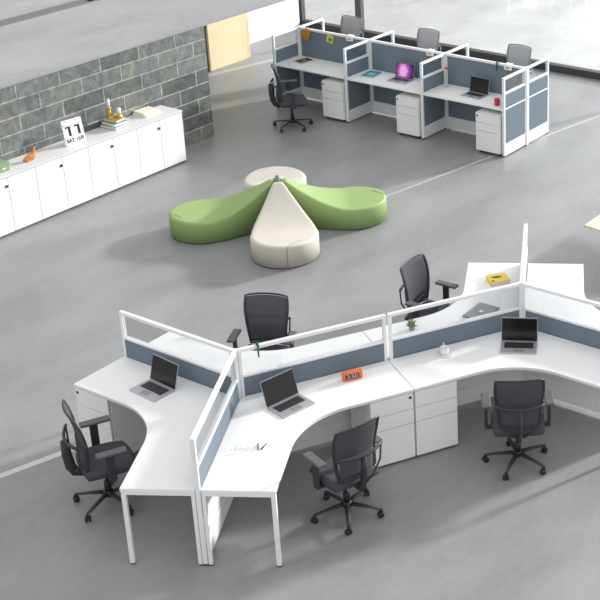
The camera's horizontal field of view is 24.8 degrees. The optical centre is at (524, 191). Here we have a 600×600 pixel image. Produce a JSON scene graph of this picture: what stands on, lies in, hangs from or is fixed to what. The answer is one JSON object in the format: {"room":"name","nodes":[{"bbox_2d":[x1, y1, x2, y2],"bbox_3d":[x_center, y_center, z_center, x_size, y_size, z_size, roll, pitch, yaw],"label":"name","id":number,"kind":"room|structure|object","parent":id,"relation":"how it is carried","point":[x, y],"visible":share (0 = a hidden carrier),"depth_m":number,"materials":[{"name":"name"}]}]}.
{"room":"open-plan office","nodes":[
{"label":"open-plan office","id":0,"kind":"room"},
{"bbox_2d":[0,26,213,160],"bbox_3d":[-7.456,-0.108,16.347,0.220,1.740,9.800,13,26,29],"label":"wall","id":1,"kind":"structure","parent":0,"point":[172,71],"depth_m":18.55,"materials":[{"name":"stone"}]},
{"bbox_2d":[0,0,285,88],"bbox_3d":[-10.135,-2.103,18.944,8.100,0.075,12.350,13,26,29],"label":"ceiling","id":2,"kind":"structure","parent":0,"point":[36,47],"depth_m":19.68,"materials":[{"name":"paint"}]},
{"bbox_2d":[0,0,98,26],"bbox_3d":[-8.932,-1.832,18.250,0.360,0.008,12.350,13,26,29],"label":"trim","id":3,"kind":"structure","parent":2,"relation":"attached to","point":[78,2],"depth_m":20.54,"materials":[{"name":"paint"}]},
{"bbox_2d":[247,0,299,43],"bbox_3d":[-6.479,-2.883,23.211,0.150,1.700,7.420,13,26,29],"label":"wall","id":4,"kind":"structure","parent":0,"point":[264,22],"depth_m":25.69,"materials":[{"name":"white paint"}]},
{"bbox_2d":[0,27,599,599],"bbox_3d":[-4.287,1.328,15.259,25.000,0.100,20.500,13,26,29],"label":"floor","id":5,"kind":"structure","parent":0,"point":[451,527],"depth_m":14.52,"materials":[{"name":"concrete"}]},
{"bbox_2d":[0,167,42,237],"bbox_3d":[-6.717,0.134,17.039,0.450,0.768,0.864,13,26,29],"label":"storage cabinet","id":6,"kind":"object","parent":5,"relation":"on","point":[20,207],"visible":1,"depth_m":17.02,"materials":[{"name":"white laminate"}]},
{"bbox_2d":[0,446,75,477],"bbox_3d":[-4.754,2.582,12.050,2.049,0.006,0.075,-18,28,-37],"label":"trim","id":7,"kind":"structure","parent":5,"relation":"on","point":[52,456],"depth_m":12.22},
{"bbox_2d":[35,148,93,220],"bbox_3d":[-6.263,-0.143,17.720,0.450,0.768,0.864,13,26,29],"label":"storage cabinet","id":8,"kind":"object","parent":5,"relation":"on","point":[64,183],"visible":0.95,"depth_m":17.60,"materials":[{"name":"white laminate"}]},
{"bbox_2d":[60,399,135,521],"bbox_3d":[-3.647,2.262,11.486,0.670,1.015,0.654,-12,25,-28],"label":"office chair","id":9,"kind":"object","parent":5,"relation":"on","point":[107,460],"visible":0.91,"depth_m":11.38,"materials":[{"name":"grey fabric"}]},
{"bbox_2d":[75,387,146,452],"bbox_3d":[-3.793,2.070,12.364,0.425,0.711,0.532,13,26,29],"label":"pedestal","id":10,"kind":"object","parent":5,"relation":"on","point":[125,424],"visible":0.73,"depth_m":12.14,"materials":[{"name":"white laminate"}]},
{"bbox_2d":[87,129,141,198],"bbox_3d":[-5.808,-0.420,18.400,0.450,0.768,0.864,13,26,29],"label":"storage cabinet","id":11,"kind":"object","parent":5,"relation":"on","point":[114,162],"visible":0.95,"depth_m":18.28,"materials":[{"name":"white laminate"}]},
{"bbox_2d":[74,356,225,565],"bbox_3d":[-3.130,2.295,11.771,1.232,0.740,2.460,-11,25,-26],"label":"desk","id":12,"kind":"object","parent":5,"relation":"on","point":[162,466],"visible":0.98,"depth_m":11.45,"materials":[{"name":"white laminate"}]},
{"bbox_2d":[129,354,178,401],"bbox_3d":[-3.342,1.679,11.983,0.350,0.241,0.310,16,27,33],"label":"laptop","id":13,"kind":"object","parent":12,"relation":"on","point":[163,371],"visible":1,"depth_m":12.03,"materials":[{"name":"silver metal"}]},
{"bbox_2d":[136,112,185,178],"bbox_3d":[-5.353,-0.697,19.080,0.450,0.768,0.864,13,26,29],"label":"storage cabinet","id":14,"kind":"object","parent":5,"relation":"on","point":[161,143],"visible":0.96,"depth_m":18.96,"materials":[{"name":"white laminate"}]},
{"bbox_2d":[119,310,232,393],"bbox_3d":[-3.184,1.816,12.320,1.410,1.213,0.040,13,26,29],"label":"partition","id":15,"kind":"structure","parent":5,"relation":"on","point":[190,369],"depth_m":12.17,"materials":[{"name":"white metal"}]},
{"bbox_2d":[189,352,239,565],"bbox_3d":[-2.585,2.237,11.287,0.040,1.213,1.410,1,22,2],"label":"wall","id":16,"kind":"structure","parent":5,"relation":"on","point":[218,507],"depth_m":11.03,"materials":[{"name":"white metal"}]},
{"bbox_2d":[169,179,272,243],"bbox_3d":[-3.883,0.202,17.052,1.334,0.634,0.840,-5,23,-12],"label":"sofa","id":17,"kind":"object","parent":5,"relation":"on","point":[205,221],"visible":0.88,"depth_m":16.88,"materials":[{"name":"green leather"}]},
{"bbox_2d":[204,13,250,71],"bbox_3d":[-5.352,-3.087,23.740,0.090,1.680,1.070,13,26,29],"label":"divider","id":18,"kind":"object","parent":5,"relation":"on","point":[227,41],"visible":0.58,"depth_m":23.84,"materials":[{"name":"brown wood"}]},
{"bbox_2d":[231,348,241,398],"bbox_3d":[-2.562,1.960,11.963,0.048,1.216,0.056,13,26,29],"label":"post","id":19,"kind":"object","parent":5,"relation":"on","point":[233,349],"visible":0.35,"depth_m":11.79,"materials":[{"name":"white metal"}]},
{"bbox_2d":[208,59,272,75],"bbox_3d":[-4.929,-2.283,23.995,2.571,0.006,0.120,-21,30,-41],"label":"trim","id":20,"kind":"structure","parent":5,"relation":"on","point":[270,60],"depth_m":23.84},
{"bbox_2d":[149,331,370,372],"bbox_3d":[-2.543,1.938,12.649,2.460,0.740,1.232,1,22,2],"label":"desk","id":21,"kind":"object","parent":5,"relation":"on","point":[181,345],"visible":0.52,"depth_m":12.68,"materials":[{"name":"white laminate"}]},
{"bbox_2d":[226,292,297,350],"bbox_3d":[-2.584,1.570,13.184,0.654,1.015,0.667,2,22,4],"label":"office chair","id":22,"kind":"object","parent":5,"relation":"on","point":[266,316],"visible":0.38,"depth_m":13.25,"materials":[{"name":"grey fabric"}]},
{"bbox_2d":[244,166,306,190],"bbox_3d":[-3.342,-0.128,17.862,0.840,0.634,1.334,-5,23,-12],"label":"sofa","id":23,"kind":"object","parent":5,"relation":"on","point":[259,176],"visible":0.37,"depth_m":18.15,"materials":[{"name":"beige leather"}]},
{"bbox_2d":[275,175,279,181],"bbox_3d":[-3.175,0.111,17.195,0.064,0.693,0.064,13,26,29],"label":"hub","id":24,"kind":"object","parent":5,"relation":"on","point":[277,177],"visible":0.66,"depth_m":17.06,"materials":[{"name":"grey plastic"}]},
{"bbox_2d":[250,182,319,268],"bbox_3d":[-3.009,0.406,16.551,0.840,0.634,1.334,-5,23,-12],"label":"ottoman","id":25,"kind":"object","parent":5,"relation":"on","point":[283,236],"visible":1,"depth_m":16.33,"materials":[{"name":"beige leather"}]},
{"bbox_2d":[268,63,312,132],"bbox_3d":[-3.642,-1.485,20.686,0.665,1.015,0.655,-6,23,-15],"label":"office chair","id":26,"kind":"object","parent":5,"relation":"on","point":[291,100],"visible":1,"depth_m":20.59,"materials":[{"name":"grey fabric"}]},
{"bbox_2d":[271,18,324,107],"bbox_3d":[-3.711,-2.143,22.032,0.040,1.219,1.270,13,26,29],"label":"cubicle partition","id":27,"kind":"structure","parent":5,"relation":"on","point":[285,52],"depth_m":21.75,"materials":[{"name":"white metal"}]},
{"bbox_2d":[296,26,303,94],"bbox_3d":[-3.711,-2.145,22.031,0.060,1.223,0.060,13,26,29],"label":"post","id":28,"kind":"object","parent":5,"relation":"on","point":[296,26],"visible":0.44,"depth_m":21.92,"materials":[{"name":"white metal"}]},
{"bbox_2d":[200,360,413,566],"bbox_3d":[-2.015,2.308,11.739,1.232,0.740,2.460,13,26,29],"label":"desk","id":29,"kind":"object","parent":5,"relation":"on","point":[228,475],"visible":1,"depth_m":11.42,"materials":[{"name":"white laminate"}]},
{"bbox_2d":[225,440,266,456],"bbox_3d":[-2.333,2.154,11.134,0.300,0.003,0.220,1,22,3],"label":"paper sheet","id":30,"kind":"object","parent":29,"relation":"on","point":[236,448],"visible":1,"depth_m":11.13,"materials":[{"name":"grey paper"}]},
{"bbox_2d":[230,443,258,454],"bbox_3d":[-2.334,2.155,11.128,0.260,0.001,0.158,1,22,3],"label":"print","id":31,"kind":"object","parent":30,"relation":"on","point":[235,448],"depth_m":11.12,"materials":[{"name":"grey paper"}]},
{"bbox_2d":[260,368,314,418],"bbox_3d":[-2.091,1.782,11.734,0.318,0.239,0.350,20,29,39],"label":"laptop","id":32,"kind":"object","parent":29,"relation":"on","point":[278,388],"visible":1,"depth_m":11.77,"materials":[{"name":"silver metal"}]},
{"bbox_2d":[341,368,362,381],"bbox_3d":[-1.579,1.683,12.180,0.190,0.085,0.060,-10,24,-22],"label":"desk clock","id":33,"kind":"object","parent":29,"relation":"on","point":[353,374],"visible":1,"depth_m":12.15,"materials":[{"name":"orange plastic"}]},
{"bbox_2d":[299,27,366,100],"bbox_3d":[-3.089,-2.007,21.671,1.396,1.199,0.044,13,26,29],"label":"screen","id":34,"kind":"object","parent":5,"relation":"on","point":[317,46],"visible":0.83,"depth_m":21.66,"materials":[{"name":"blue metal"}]},
{"bbox_2d":[301,27,310,39],"bbox_3d":[-3.557,-2.577,21.724,0.170,0.195,0.102,13,26,29],"label":"tag","id":35,"kind":"object","parent":34,"relation":"hanging from","point":[306,34],"visible":1,"depth_m":21.68,"materials":[{"name":"orange paper"}]},
{"bbox_2d":[276,55,343,78],"bbox_3d":[-3.260,-1.986,21.380,1.418,0.060,0.602,13,26,29],"label":"desk","id":36,"kind":"object","parent":34,"relation":"attached to","point":[317,66],"visible":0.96,"depth_m":21.36,"materials":[{"name":"white laminate"}]},
{"bbox_2d":[295,58,312,63],"bbox_3d":[-3.587,-2.128,21.618,0.170,0.023,0.240,20,29,40],"label":"notebook","id":37,"kind":"object","parent":36,"relation":"on","point":[304,60],"visible":1,"depth_m":21.59,"materials":[{"name":"black paper"}]},
{"bbox_2d":[326,34,332,43],"bbox_3d":[-3.146,-2.468,21.489,0.154,0.154,0.006,13,26,29],"label":"sticky note","id":38,"kind":"object","parent":34,"relation":"attached to","point":[329,39],"visible":1,"depth_m":21.48,"materials":[{"name":"yellow paper"}]},
{"bbox_2d":[346,34,354,41],"bbox_3d":[-2.782,-2.458,21.267,0.130,0.091,0.084,13,26,29],"label":"box","id":39,"kind":"object","parent":34,"relation":"hanging from","point":[349,37],"visible":1,"depth_m":21.23,"materials":[{"name":"white paper"}]},
{"bbox_2d":[321,77,346,121],"bbox_3d":[-2.903,-1.497,21.214,0.420,0.640,0.512,13,26,29],"label":"pedestal","id":40,"kind":"object","parent":5,"relation":"on","point":[333,92],"visible":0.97,"depth_m":21.00,"materials":[{"name":"white metal"}]},
{"bbox_2d":[282,178,386,229],"bbox_3d":[-2.468,0.076,17.361,1.334,0.634,0.840,-5,23,-12],"label":"sofa","id":41,"kind":"object","parent":5,"relation":"on","point":[348,208],"visible":0.92,"depth_m":17.15,"materials":[{"name":"green leather"}]},
{"bbox_2d":[302,415,383,535],"bbox_3d":[-1.532,2.324,11.333,0.654,1.015,0.670,-18,28,-38],"label":"office chair","id":42,"kind":"object","parent":5,"relation":"on","point":[352,462],"visible":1,"depth_m":11.15,"materials":[{"name":"grey fabric"}]},
{"bbox_2d":[340,15,363,37],"bbox_3d":[-3.128,-2.519,23.224,0.655,1.015,0.665,13,26,29],"label":"office chair","id":43,"kind":"object","parent":5,"relation":"on","point":[351,25],"visible":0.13,"depth_m":23.27,"materials":[{"name":"grey fabric"}]},
{"bbox_2d":[343,30,394,122],"bbox_3d":[-2.466,-1.852,21.318,0.040,1.219,1.270,13,26,29],"label":"wall","id":44,"kind":"structure","parent":5,"relation":"on","point":[357,94],"depth_m":21.05,"materials":[{"name":"white metal"}]},
{"bbox_2d":[366,38,372,112],"bbox_3d":[-2.466,-1.854,21.317,0.060,1.223,0.060,13,26,29],"label":"post","id":45,"kind":"object","parent":5,"relation":"on","point":[368,38],"visible":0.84,"depth_m":21.21,"materials":[{"name":"white metal"}]},
{"bbox_2d":[237,282,520,451],"bbox_3d":[-1.285,1.703,12.599,2.848,1.213,0.041,-11,25,-26],"label":"wall","id":46,"kind":"structure","parent":5,"relation":"on","point":[322,431],"depth_m":12.49,"materials":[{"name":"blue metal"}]},
{"bbox_2d":[255,342,259,356],"bbox_3d":[-2.378,1.401,11.832,0.022,0.145,0.069,-11,25,-26],"label":"pen","id":47,"kind":"object","parent":46,"relation":"attached to","point":[257,343],"visible":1,"depth_m":11.80,"materials":[{"name":"grey metal"}]},
{"bbox_2d":[350,392,414,467],"bbox_3d":[-1.315,2.098,12.293,0.425,0.711,0.532,-11,25,-26],"label":"pedestal","id":48,"kind":"object","parent":5,"relation":"on","point":[396,414],"visible":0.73,"depth_m":12.09,"materials":[{"name":"white laminate"}]},
{"bbox_2d":[370,39,442,116],"bbox_3d":[-1.844,-1.716,20.958,1.396,1.199,0.044,13,26,29],"label":"screen","id":49,"kind":"object","parent":5,"relation":"on","point":[385,56],"visible":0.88,"depth_m":20.99,"materials":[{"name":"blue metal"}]},
{"bbox_2d":[347,69,419,93],"bbox_3d":[-2.015,-1.695,20.667,1.418,0.060,0.602,13,26,29],"label":"desk","id":50,"kind":"object","parent":49,"relation":"attached to","point":[413,86],"visible":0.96,"depth_m":20.59,"materials":[{"name":"white laminate"}]},
{"bbox_2d":[361,70,380,77],"bbox_3d":[-2.410,-1.847,20.933,0.210,0.021,0.290,9,24,22],"label":"book","id":51,"kind":"object","parent":50,"relation":"on","point":[370,74],"visible":1,"depth_m":20.89,"materials":[{"name":"teal paper"}]},
{"bbox_2d":[386,61,414,83],"bbox_3d":[-1.922,-1.841,20.619,0.350,0.245,0.294,13,26,29],"label":"laptop","id":52,"kind":"object","parent":50,"relation":"on","point":[404,71],"visible":1,"depth_m":20.68,"materials":[{"name":"silver metal"}]},
{"bbox_2d":[426,49,434,55],"bbox_3d":[-1.438,-2.144,20.497,0.130,0.091,0.084,13,26,29],"label":"box","id":53,"kind":"object","parent":49,"relation":"hanging from","point":[429,52],"visible":1,"depth_m":20.47,"materials":[{"name":"white paper"}]},
{"bbox_2d":[396,92,421,137],"bbox_3d":[-1.658,-1.206,20.500,0.420,0.640,0.512,13,26,29],"label":"pedestal","id":54,"kind":"object","parent":5,"relation":"on","point":[408,105],"visible":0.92,"depth_m":20.29,"materials":[{"name":"white metal"}]},
{"bbox_2d":[399,253,458,320],"bbox_3d":[-0.993,1.224,14.033,0.654,1.015,0.658,12,25,27],"label":"office chair","id":55,"kind":"object","parent":5,"relation":"on","point":[415,274],"visible":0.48,"depth_m":14.06,"materials":[{"name":"grey fabric"}]},
{"bbox_2d":[417,28,440,51],"bbox_3d":[-1.723,-2.200,22.440,0.655,1.015,0.665,13,26,29],"label":"office chair","id":56,"kind":"object","parent":5,"relation":"on","point":[426,39],"visible":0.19,"depth_m":22.48,"materials":[{"name":"grey fabric"}]},
{"bbox_2d":[413,381,457,455],"bbox_3d":[-0.931,2.019,12.488,0.425,0.711,0.524,-11,25,-26],"label":"pedestal","id":57,"kind":"object","parent":5,"relation":"on","point":[435,407],"visible":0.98,"depth_m":12.26,"materials":[{"name":"white laminate"}]},
{"bbox_2d":[363,263,520,360],"bbox_3d":[-0.577,1.539,13.627,1.232,0.740,2.460,13,26,29],"label":"desk","id":58,"kind":"object","parent":5,"relation":"on","point":[475,281],"visible":0.49,"depth_m":13.67,"materials":[{"name":"white laminate"}]},
{"bbox_2d":[406,319,417,330],"bbox_3d":[-1.102,1.305,13.060,0.130,0.122,0.148,13,26,29],"label":"potted plant","id":59,"kind":"object","parent":58,"relation":"on","point":[411,324],"visible":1,"depth_m":13.05,"materials":[{"name":"green plant"}]},
{"bbox_2d":[462,302,499,317],"bbox_3d":[-0.437,1.216,13.415,0.240,0.019,0.340,12,25,27],"label":"closed laptop","id":60,"kind":"object","parent":58,"relation":"on","point":[480,308],"visible":0.74,"depth_m":13.43,"materials":[{"name":"grey metal"}]},
{"bbox_2d":[486,273,509,286],"bbox_3d":[-0.279,0.933,14.073,0.215,0.046,0.190,-7,23,-17],"label":"book","id":61,"kind":"object","parent":58,"relation":"on","point":[499,279],"visible":1,"depth_m":14.03,"materials":[{"name":"yellow paper"}]},
{"bbox_2d":[419,43,468,139],"bbox_3d":[-1.221,-1.562,20.605,0.040,1.219,1.270,13,26,29],"label":"cubicle partition","id":62,"kind":"structure","parent":5,"relation":"on","point":[433,110],"depth_m":20.34,"materials":[{"name":"white metal"}]},
{"bbox_2d":[443,52,447,128],"bbox_3d":[-1.221,-1.563,20.604,0.060,1.223,0.060,13,26,29],"label":"post","id":63,"kind":"object","parent":5,"relation":"on","point":[443,52],"visible":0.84,"depth_m":20.63,"materials":[{"name":"white metal"}]},
{"bbox_2d":[446,53,522,132],"bbox_3d":[-0.599,-1.425,20.244,1.396,1.199,0.044,13,26,29],"label":"screen","id":64,"kind":"object","parent":5,"relation":"on","point":[460,116],"visible":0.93,"depth_m":20.28,"materials":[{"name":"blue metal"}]},
{"bbox_2d":[423,84,501,110],"bbox_3d":[-0.770,-1.405,19.953,1.418,0.060,0.602,13,26,29],"label":"desk","id":65,"kind":"object","parent":64,"relation":"attached to","point":[452,92],"visible":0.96,"depth_m":19.92,"materials":[{"name":"white laminate"}]},
{"bbox_2d":[444,67,448,87],"bbox_3d":[-1.190,-1.745,20.293,0.084,0.313,0.067,13,26,29],"label":"flower vase","id":66,"kind":"object","parent":65,"relation":"on","point":[445,86],"visible":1,"depth_m":20.31,"materials":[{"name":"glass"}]},
{"bbox_2d":[460,76,489,99],"bbox_3d":[-0.742,-1.558,19.925,0.350,0.245,0.294,15,26,32],"label":"laptop","id":67,"kind":"object","parent":65,"relation":"on","point":[479,86],"visible":1,"depth_m":19.98,"materials":[{"name":"silver metal"}]},
{"bbox_2d":[494,98,500,105],"bbox_3d":[-0.400,-1.319,19.531,0.084,0.100,0.101,7,23,16],"label":"cup","id":68,"kind":"object","parent":65,"relation":"on","point":[497,101],"visible":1,"depth_m":19.50,"materials":[{"name":"ceramic"}]},
{"bbox_2d":[504,62,512,70],"bbox_3d":[-0.231,-1.862,19.805,0.130,0.091,0.084,13,26,29],"label":"box","id":69,"kind":"object","parent":64,"relation":"hanging from","point":[507,66],"visible":1,"depth_m":19.77,"materials":[{"name":"white plastic"}]},
{"bbox_2d":[476,108,501,155],"bbox_3d":[-0.413,-0.916,19.787,0.420,0.640,0.512,13,26,29],"label":"pedestal","id":70,"kind":"object","parent":5,"relation":"on","point":[488,121],"visible":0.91,"depth_m":19.57,"materials":[{"name":"white metal"}]},
{"bbox_2d":[386,115,599,196],"bbox_3d":[-0.339,-0.579,19.812,0.045,0.006,5.035,19,29,39],"label":"trim","id":71,"kind":"structure","parent":5,"relation":"on","point":[598,115],"depth_m":19.39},
{"bbox_2d":[389,331,599,390],"bbox_3d":[-0.049,1.910,12.717,2.460,0.740,1.232,1,22,2],"label":"desk","id":72,"kind":"object","parent":5,"relation":"on","point":[561,357],"visible":0.99,"depth_m":12.50,"materials":[{"name":"white laminate"}]},
{"bbox_2d":[437,351,451,357],"bbox_3d":[-0.760,1.546,12.617,0.144,0.010,0.132,1,22,2],"label":"saucer","id":73,"kind":"object","parent":72,"relation":"on","point":[439,355],"visible":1,"depth_m":12.58,"materials":[{"name":"white ceramic"}]},
{"bbox_2d":[440,342,448,354],"bbox_3d":[-0.761,1.485,12.598,0.102,0.116,0.094,9,24,20],"label":"coffee cup","id":74,"kind":"object","parent":73,"relation":"on","point":[444,349],"visible":1,"depth_m":12.58,"materials":[{"name":"white ceramic"}]},
{"bbox_2d":[500,317,537,354],"bbox_3d":[-0.053,1.380,12.708,0.350,0.248,0.277,1,22,3],"label":"laptop","id":75,"kind":"object","parent":72,"relation":"on","point":[518,335],"visible":1,"depth_m":12.80,"materials":[{"name":"silver metal"}]},
{"bbox_2d":[481,379,554,480],"bbox_3d":[-0.062,2.030,12.055,0.655,1.015,0.666,-2,22,-5],"label":"office chair","id":76,"kind":"object","parent":5,"relation":"on","point":[517,414],"visible":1,"depth_m":11.85,"materials":[{"name":"grey fabric"}]},
{"bbox_2d":[507,44,532,79],"bbox_3d":[-0.186,-1.832,21.537,0.655,1.015,0.665,13,26,29],"label":"office chair","id":77,"kind":"object","parent":5,"relation":"on","point":[519,55],"visible":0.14,"depth_m":21.57,"materials":[{"name":"grey fabric"}]},
{"bbox_2d":[519,281,523,379],"bbox_3d":[-0.029,1.447,13.224,0.048,1.216,0.056,13,26,29],"label":"post","id":78,"kind":"object","parent":5,"relation":"on","point":[521,282],"visible":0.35,"depth_m":13.05,"materials":[{"name":"white metal"}]},
{"bbox_2d":[520,224,527,282],"bbox_3d":[-0.007,1.172,13.901,0.040,1.213,1.410,1,22,2],"label":"desk partition","id":79,"kind":"structure","parent":5,"relation":"on","point":[524,257],"depth_m":13.87,"materials":[{"name":"white metal"}]},
{"bbox_2d":[502,57,548,157],"bbox_3d":[0.024,-1.271,19.891,0.040,1.219,1.270,13,26,29],"label":"cubicle partition","id":80,"kind":"structure","parent":5,"relation":"on","point":[514,99],"depth_m":19.85,"materials":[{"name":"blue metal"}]},
{"bbox_2d":[523,67,528,145],"bbox_3d":[0.024,-1.273,19.890,0.060,1.223,0.060,13,26,29],"label":"post","id":81,"kind":"object","parent":5,"relation":"on","point":[527,68],"visible":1,"depth_m":19.86,"materials":[{"name":"white metal"}]},
{"bbox_2d":[523,282,599,412],"bbox_3d":[0.593,1.593,12.868,1.410,1.213,0.040,13,26,29],"label":"wall","id":82,"kind":"structure","parent":5,"relation":"on","point":[563,389],"depth_m":12.97,"materials":[{"name":"white metal"}]},
{"bbox_2d":[527,263,599,326],"bbox_3d":[0.538,1.552,13.596,1.232,0.740,2.460,-11,25,-26],"label":"desk","id":83,"kind":"object","parent":5,"relation":"on","point":[565,278],"visible":0.66,"depth_m":13.87,"materials":[{"name":"white laminate"}]},
{"bbox_2d":[584,215,599,231],"bbox_3d":[1.440,0.536,16.540,1.364,0.400,1.749,-14,26,-30],"label":"table","id":84,"kind":"object","parent":5,"relation":"on","point":[594,224],"visible":1,"depth_m":16.33,"materials":[{"name":"beige wood"}]},
{"bbox_3d":[-7.172,0.412,16.359,0.450,0.768,0.864,13,26,29],"label":"storage cabinet","id":85,"kind":"object","parent":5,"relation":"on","visible":0},
{"bbox_2d":[0,105,181,179],"bbox_3d":[-6.264,-0.512,17.570,0.446,0.025,4.330,13,26,29],"label":"countertop","id":86,"kind":"structure","parent":85,"relation":"on","point":[54,151],"depth_m":17.83,"materials":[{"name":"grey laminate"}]},
{"bbox_2d":[0,159,9,172],"bbox_3d":[-6.767,-0.304,16.874,0.290,0.115,0.330,13,26,29],"label":"storage box","id":87,"kind":"object","parent":86,"relation":"on","point":[4,165],"visible":1,"depth_m":16.88,"materials":[{"name":"green plastic"}]},
{"bbox_2d":[22,146,35,161],"bbox_3d":[-6.418,-0.480,17.226,0.068,0.175,0.226,13,26,29],"label":"bird figurine","id":88,"kind":"object","parent":86,"relation":"on","point":[30,156],"visible":1,"depth_m":17.23,"materials":[{"name":"orange ceramic"}]},
{"bbox_2d":[60,116,85,146],"bbox_3d":[-6.063,-0.809,17.820,0.125,0.339,0.300,17,28,36],"label":"calendar","id":89,"kind":"object","parent":86,"relation":"on","point":[73,132],"visible":1,"depth_m":17.80,"materials":[{"name":"white paper"}]},
{"bbox_2d":[100,124,126,130],"bbox_3d":[-5.710,-0.923,18.486,0.290,0.045,0.230,11,25,26],"label":"book","id":90,"kind":"object","parent":86,"relation":"on","point":[101,125],"visible":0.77,"depth_m":18.41,"materials":[{"name":"paper"}]},
{"bbox_2d":[101,120,126,127],"bbox_3d":[-5.703,-0.966,18.471,0.280,0.045,0.220,14,26,31],"label":"book","id":91,"kind":"object","parent":90,"relation":"on","point":[123,122],"visible":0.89,"depth_m":18.39,"materials":[{"name":"paper"}]},
{"bbox_2d":[104,115,124,122],"bbox_3d":[-5.697,-1.010,18.474,0.230,0.035,0.180,10,24,24],"label":"book","id":92,"kind":"object","parent":91,"relation":"on","point":[114,120],"visible":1,"depth_m":18.43,"materials":[{"name":"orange paper"}]},
{"bbox_2d":[106,99,112,118],"bbox_3d":[-5.751,-1.146,18.385,0.084,0.283,0.084,13,26,29],"label":"candlestick","id":93,"kind":"object","parent":92,"relation":"on","point":[109,113],"visible":1,"depth_m":18.38,"materials":[{"name":"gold metal"}]},
{"bbox_2d":[116,108,122,117],"bbox_3d":[-5.640,-1.099,18.476,0.096,0.128,0.096,13,26,29],"label":"candle holder","id":94,"kind":"object","parent":92,"relation":"on","point":[119,115],"visible":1,"depth_m":18.46,"materials":[{"name":"white wax"}]},
{"bbox_2d":[132,110,159,117],"bbox_3d":[-5.406,-1.127,19.006,0.250,0.030,0.300,11,25,25],"label":"book","id":95,"kind":"object","parent":86,"relation":"on","point":[156,112],"visible":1,"depth_m":18.91,"materials":[{"name":"white paper"}]},
{"bbox_2d":[133,106,158,114],"bbox_3d":[-5.412,-1.156,19.005,0.220,0.025,0.270,15,27,33],"label":"book","id":96,"kind":"object","parent":95,"relation":"on","point":[146,110],"visible":1,"depth_m":18.97,"materials":[{"name":"beige paper"}]},
{"label":"outside","id":97,"kind":"structure","parent":0,"visible":0},
{"bbox_2d":[298,0,599,79],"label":"window","id":98,"kind":"structure","parent":97,"point":[567,32],"depth_m":26.92,"materials":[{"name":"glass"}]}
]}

